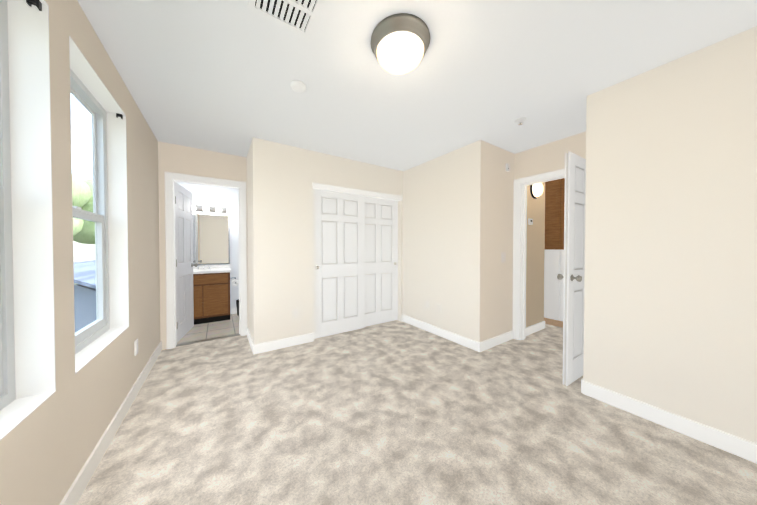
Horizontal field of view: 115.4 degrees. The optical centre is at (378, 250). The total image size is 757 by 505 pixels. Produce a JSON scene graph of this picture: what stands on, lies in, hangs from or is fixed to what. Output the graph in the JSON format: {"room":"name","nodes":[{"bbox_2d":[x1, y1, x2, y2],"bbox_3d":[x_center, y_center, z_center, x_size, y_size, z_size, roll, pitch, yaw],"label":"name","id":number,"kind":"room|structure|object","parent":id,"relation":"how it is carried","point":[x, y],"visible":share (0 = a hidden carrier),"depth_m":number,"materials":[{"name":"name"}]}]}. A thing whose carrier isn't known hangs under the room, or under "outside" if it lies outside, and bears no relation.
{"room":"empty bedroom","nodes":[
{"label":"empty bedroom","id":0,"kind":"room"},
{"bbox_2d":[0,0,159,504],"bbox_3d":[-1.352,-0.024,0.848,0.155,2.440,4.700,-1,1,-34],"label":"wall","id":1,"kind":"structure","parent":0,"point":[48,445],"depth_m":1.14,"materials":[{"name":"beige paint"}]},
{"bbox_2d":[0,0,55,439],"bbox_3d":[-1.197,-0.203,0.612,0.154,1.606,0.831,-1,1,-34],"label":"window","id":2,"kind":"structure","parent":1,"relation":"in","point":[7,372],"depth_m":0.96,"materials":[{"name":"white plastic"}]},
{"bbox_2d":[26,0,41,10],"bbox_3d":[-1.382,-0.992,0.962,0.032,0.032,0.020,-1,1,-34],"label":"bracket","id":3,"kind":"object","parent":2,"relation":"attached to","point":[36,3],"visible":0.97,"depth_m":0.95,"materials":[{"name":"grey metal"}]},
{"bbox_2d":[69,36,128,373],"bbox_3d":[-1.749,-0.214,1.440,0.155,1.606,0.831,-1,1,-34],"label":"window","id":4,"kind":"structure","parent":1,"relation":"in","point":[89,333],"depth_m":1.71,"materials":[{"name":"white plastic"}]},
{"bbox_2d":[59,341,161,504],"bbox_3d":[-1.299,1.143,0.935,0.013,0.105,4.520,-1,1,-34],"label":"baseboard","id":5,"kind":"structure","parent":1,"relation":"attached to","point":[73,495],"depth_m":1.41,"materials":[{"name":"white paint"}]},
{"bbox_2d":[135,339,137,355],"bbox_3d":[-2.007,0.800,1.985,0.010,0.116,0.072,-1,1,-34],"label":"outlet","id":6,"kind":"object","parent":1,"relation":"attached to","point":[136,346],"visible":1,"depth_m":1.98,"materials":[{"name":"white plastic"}]},
{"bbox_2d":[158,141,247,349],"bbox_3d":[-1.311,-0.063,3.700,3.080,2.440,0.120,-1,1,-34],"label":"wall","id":7,"kind":"structure","parent":0,"point":[179,159],"depth_m":2.91,"materials":[{"name":"beige paint"}]},
{"bbox_2d":[175,182,197,341],"bbox_3d":[-2.674,0.145,3.286,0.177,2.010,0.711,0,1,-24],"label":"door leaf","id":8,"kind":"structure","parent":7,"relation":"in","point":[184,260],"depth_m":3.25,"materials":[{"name":"grey paint"}]},
{"bbox_2d":[165,172,246,348],"bbox_3d":[-2.199,0.119,3.114,0.834,2.092,0.157,-1,1,-34],"label":"door frame","id":9,"kind":"structure","parent":7,"relation":"attached to","point":[170,181],"depth_m":2.92,"materials":[{"name":"white paint"}]},
{"bbox_2d":[176,334,240,346],"bbox_3d":[-2.197,1.161,3.126,0.710,0.008,0.060,-1,1,-34],"label":"trim","id":10,"kind":"structure","parent":7,"relation":"attached to","point":[193,342],"depth_m":3.10,"materials":[{"name":"beige wood"}]},
{"bbox_2d":[176,182,238,313],"bbox_3d":[-2.442,-0.075,4.556,2.150,2.440,0.120,-1,1,-34],"label":"wall","id":11,"kind":"structure","parent":0,"point":[207,195],"depth_m":4.32,"materials":[{"name":"white paint"}]},
{"bbox_2d":[192,205,226,212],"bbox_3d":[-2.930,-0.713,4.063,0.600,0.100,0.142,-1,1,-34],"label":"sconce","id":12,"kind":"object","parent":11,"relation":"attached to","point":[201,208],"visible":0.81,"depth_m":4.11,"materials":[{"name":"white glass"}]},
{"bbox_2d":[193,212,229,264],"bbox_3d":[-2.966,-0.199,4.124,0.700,0.900,0.013,-1,1,-34],"label":"bathroom mirror","id":13,"kind":"object","parent":11,"relation":"attached to","point":[211,238],"visible":0.64,"depth_m":4.16,"materials":[{"name":"grey mirror"}]},
{"bbox_2d":[231,307,236,313],"bbox_3d":[-2.139,1.090,4.695,1.270,0.105,0.013,-1,1,-34],"label":"baseboard","id":14,"kind":"structure","parent":11,"relation":"attached to","point":[233,310],"depth_m":4.36,"materials":[{"name":"white paint"}]},
{"bbox_2d":[232,277,238,285],"bbox_3d":[-2.477,0.532,4.122,0.140,0.148,0.163,-1,1,-34],"label":"toilet paper holder","id":15,"kind":"object","parent":11,"relation":"attached to","point":[234,281],"visible":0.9,"depth_m":4.08,"materials":[{"name":"silver metal"}]},
{"bbox_2d":[177,313,238,343],"bbox_3d":[-1.764,1.199,4.257,3.235,0.100,1.400,-1,1,-34],"label":"floor","id":16,"kind":"structure","parent":0,"point":[198,332],"depth_m":3.48,"materials":[{"name":"beige tile"}]},
{"bbox_2d":[193,265,230,324],"bbox_3d":[-2.854,0.696,3.924,0.740,0.915,0.488,-1,1,-34],"label":"vanity cabinet","id":17,"kind":"object","parent":16,"relation":"on","point":[211,291],"visible":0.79,"depth_m":3.81,"materials":[{"name":"brown wood"}]},
{"bbox_2d":[236,299,238,315],"bbox_3d":[-2.446,1.017,4.316,0.216,0.262,0.216,-1,1,-34],"label":"trash bin","id":18,"kind":"object","parent":16,"relation":"on","point":[237,303],"visible":0.17,"depth_m":4.23,"materials":[{"name":"black plastic"}]},
{"bbox_2d":[247,142,252,338],"bbox_3d":[-1.590,-0.055,3.081,0.120,2.440,0.600,-1,1,-34],"label":"wall","id":19,"kind":"structure","parent":0,"point":[249,243],"depth_m":3.01,"materials":[{"name":"beige paint"}]},
{"bbox_2d":[247,327,253,345],"bbox_3d":[-1.615,1.114,3.015,0.013,0.105,0.710,-1,1,-34],"label":"baseboard","id":20,"kind":"structure","parent":19,"relation":"attached to","point":[250,339],"depth_m":3.03,"materials":[{"name":"white paint"}]},
{"bbox_2d":[252,137,402,344],"bbox_3d":[-0.535,-0.059,3.352,2.175,2.440,0.120,-1,1,-34],"label":"wall","id":21,"kind":"structure","parent":0,"point":[284,177],"depth_m":2.92,"materials":[{"name":"beige paint"}]},
{"bbox_2d":[251,333,313,354],"bbox_3d":[-1.124,1.115,2.896,0.698,0.105,0.013,-1,1,-34],"label":"baseboard","id":22,"kind":"structure","parent":21,"relation":"attached to","point":[287,342],"depth_m":2.86,"materials":[{"name":"white paint"}]},
{"bbox_2d":[313,189,364,338],"bbox_3d":[-0.535,0.172,3.336,0.775,1.955,0.040,-1,1,-34],"label":"sliding closet door","id":23,"kind":"structure","parent":21,"relation":"in","point":[339,255],"depth_m":3.31,"materials":[{"name":"grey paint"}]},
{"bbox_2d":[312,183,401,200],"bbox_3d":[-0.262,-0.839,3.504,1.460,0.072,0.112,-1,1,-34],"label":"door frame","id":24,"kind":"structure","parent":21,"relation":"attached to","point":[317,186],"depth_m":3.41,"materials":[{"name":"white paint"}]},
{"bbox_2d":[365,197,397,326],"bbox_3d":[-0.012,0.167,3.736,0.775,1.955,0.040,-1,1,-34],"label":"sliding closet door","id":25,"kind":"structure","parent":21,"relation":"in","point":[381,260],"depth_m":3.76,"materials":[{"name":"grey paint"}]},
{"bbox_2d":[77,320,756,504],"bbox_3d":[0.673,1.227,2.217,5.025,0.100,4.700,-1,1,-34],"label":"floor carpet","id":26,"kind":"object","parent":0,"point":[395,412],"visible":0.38,"depth_m":1.53,"materials":[{"name":"beige carpet"}]},
{"bbox_2d":[78,0,756,170],"bbox_3d":[0.518,-1.323,2.919,5.585,0.100,6.100,-1,1,-34],"label":"ceiling","id":27,"kind":"structure","parent":0,"point":[220,76],"depth_m":1.64,"materials":[{"name":"white paint"}]},
{"bbox_2d":[248,0,323,37],"bbox_3d":[-0.454,-1.242,1.183,0.310,0.013,0.310,-1,1,-34],"label":"ceiling vent","id":28,"kind":"object","parent":27,"relation":"in","point":[299,17],"visible":1,"depth_m":1.25,"materials":[{"name":"white plastic"}]},
{"bbox_2d":[291,80,305,92],"bbox_3d":[-0.609,-1.241,1.820,0.112,0.033,0.112,-1,1,-34],"label":"smoke detector","id":29,"kind":"object","parent":27,"relation":"attached to","point":[296,85],"visible":1,"depth_m":1.79,"materials":[{"name":"white plastic"}]},
{"bbox_2d":[370,13,430,74],"bbox_3d":[0.130,-1.178,1.436,0.356,0.148,0.356,-1,1,-34],"label":"flush-mount ceiling light","id":30,"kind":"object","parent":27,"relation":"attached to","point":[399,43],"visible":1,"depth_m":1.34,"materials":[{"name":"white glass"}]},
{"bbox_2d":[515,117,526,124],"bbox_3d":[1.371,-1.242,2.312,0.100,0.045,0.100,-1,1,-34],"label":"sprinkler","id":31,"kind":"object","parent":27,"relation":"attached to","point":[520,120],"visible":1,"depth_m":2.30,"materials":[{"name":"white plastic"}]},
{"bbox_2d":[403,140,480,341],"bbox_3d":[1.193,-0.069,4.109,1.540,2.440,2.220,-1,1,-34],"label":"wall","id":32,"kind":"structure","parent":0,"point":[441,230],"depth_m":3.18,"materials":[{"name":"beige paint"}]},
{"bbox_2d":[401,315,482,351],"bbox_3d":[0.781,1.109,3.338,0.020,0.105,1.393,-1,1,-34],"label":"baseboard","id":33,"kind":"structure","parent":32,"relation":"attached to","point":[461,340],"depth_m":3.17,"materials":[{"name":"white paint"}]},
{"bbox_2d":[479,140,514,342],"bbox_3d":[1.481,-0.053,2.967,0.750,2.440,0.003,-1,1,-34],"label":"wall","id":34,"kind":"structure","parent":0,"point":[496,233],"depth_m":2.94,"materials":[{"name":"beige paint"}]},
{"bbox_2d":[483,330,512,350],"bbox_3d":[1.480,1.114,2.975,0.720,0.105,0.013,-1,1,-34],"label":"baseboard","id":35,"kind":"structure","parent":34,"relation":"attached to","point":[502,338],"depth_m":2.96,"materials":[{"name":"white paint"}]},
{"bbox_2d":[506,164,509,171],"bbox_3d":[1.644,-1.054,3.046,0.055,0.090,0.024,-1,1,-34],"label":"sensor","id":36,"kind":"object","parent":34,"relation":"attached to","point":[507,167],"visible":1,"depth_m":3.03,"materials":[{"name":"white plastic"}]},
{"bbox_2d":[526,182,544,327],"bbox_3d":[2.185,-0.059,3.406,0.670,2.440,0.050,-1,1,-34],"label":"wall","id":37,"kind":"structure","parent":0,"point":[535,245],"depth_m":3.41,"materials":[{"name":"beige paint"}]},
{"bbox_2d":[528,219,532,224],"bbox_3d":[2.091,-0.398,3.296,0.075,0.080,0.026,-1,1,-34],"label":"thermostat","id":38,"kind":"object","parent":37,"relation":"attached to","point":[530,221],"visible":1,"depth_m":3.28,"materials":[{"name":"white plastic"}]},
{"bbox_2d":[526,321,544,335],"bbox_3d":[2.190,1.109,3.388,0.640,0.105,0.013,-1,1,-34],"label":"baseboard","id":39,"kind":"structure","parent":37,"relation":"attached to","point":[539,326],"depth_m":3.41,"materials":[{"name":"white paint"}]},
{"bbox_2d":[530,183,543,198],"bbox_3d":[2.223,-0.858,3.330,0.260,0.260,0.105,-1,1,-34],"label":"sconce","id":40,"kind":"object","parent":37,"relation":"attached to","point":[536,190],"visible":0.85,"depth_m":3.29,"materials":[{"name":"white glass"}]},
{"bbox_2d":[514,131,585,299],"bbox_3d":[2.106,-0.051,2.813,0.120,2.440,0.950,-1,1,-34],"label":"wall","id":41,"kind":"structure","parent":0,"point":[545,158],"depth_m":2.84,"materials":[{"name":"beige paint"}]},
{"bbox_2d":[513,169,564,339],"bbox_3d":[2.106,0.123,2.815,0.152,2.092,0.948,-1,1,-34],"label":"door frame","id":42,"kind":"structure","parent":41,"relation":"attached to","point":[519,252],"depth_m":3.11,"materials":[{"name":"white paint"}]},
{"bbox_2d":[557,152,585,385],"bbox_3d":[1.939,0.160,2.263,0.761,2.010,0.177,0,1,-32],"label":"door leaf","id":43,"kind":"structure","parent":41,"relation":"in","point":[574,264],"depth_m":2.11,"materials":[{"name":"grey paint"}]},
{"bbox_2d":[544,317,562,327],"bbox_3d":[2.929,1.204,3.867,0.560,0.100,4.940,-1,1,-34],"label":"floor","id":44,"kind":"structure","parent":0,"point":[558,323],"depth_m":3.85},
{"bbox_2d":[544,178,564,320],"bbox_3d":[2.589,-0.074,4.524,0.074,2.438,2.400,-1,1,-34],"label":"tall cabinet","id":45,"kind":"object","parent":44,"relation":"on","point":[554,245],"visible":0.15,"depth_m":3.98,"materials":[{"name":"brown wood"}]},
{"bbox_2d":[583,26,756,443],"bbox_3d":[3.115,-0.039,1.959,2.350,2.440,1.590,-1,1,-34],"label":"wall","id":46,"kind":"structure","parent":0,"point":[670,302],"depth_m":1.56,"materials":[{"name":"beige paint"}]},
{"bbox_2d":[581,379,756,462],"bbox_3d":[2.087,1.136,1.387,0.013,0.105,1.453,-1,1,-34],"label":"baseboard","id":47,"kind":"structure","parent":46,"relation":"attached to","point":[734,445],"depth_m":1.57,"materials":[{"name":"white paint"}]},
{"label":"outside","id":48,"kind":"structure","parent":0,"visible":0},
{"bbox_3d":[-39.286,4.306,3.806,59.100,0.300,110.000,-1,1,-34],"label":"ground","id":49,"kind":"structure","parent":48,"visible":0},
{"bbox_2d":[73,218,79,233],"bbox_3d":[-31.404,-2.266,18.645,9.295,12.437,9.820,-1,1,-34],"label":"tree","id":50,"kind":"object","parent":49,"relation":"on","point":[75,228],"depth_m":22.71,"materials":[{"name":"green plant"}]},
{"bbox_2d":[72,173,91,235],"bbox_3d":[-38.038,-2.938,24.239,10.463,13.620,11.286,-1,1,-34],"label":"tree","id":51,"kind":"object","parent":49,"relation":"on","point":[85,189],"depth_m":28.12,"materials":[{"name":"green plant"}]},
{"bbox_2d":[73,179,94,244],"bbox_3d":[-36.873,-3.455,35.354,12.316,14.349,10.176,-1,1,-34],"label":"tree","id":52,"kind":"object","parent":49,"relation":"on","point":[79,237],"depth_m":30.53,"materials":[{"name":"green plant"}]},
{"bbox_2d":[74,284,95,331],"bbox_3d":[-13.755,2.231,14.207,4.450,3.560,20.400,-1,1,-34],"label":"house","id":53,"kind":"structure","parent":49,"relation":"on","point":[84,317],"depth_m":6.11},
{"bbox_2d":[74,260,95,287],"bbox_3d":[-13.755,0.939,14.189,5.024,1.358,21.000,-1,1,-34],"label":"house roof","id":54,"kind":"structure","parent":53,"relation":"on","point":[86,280],"depth_m":6.54,"materials":[{"name":"white"}]}
]}

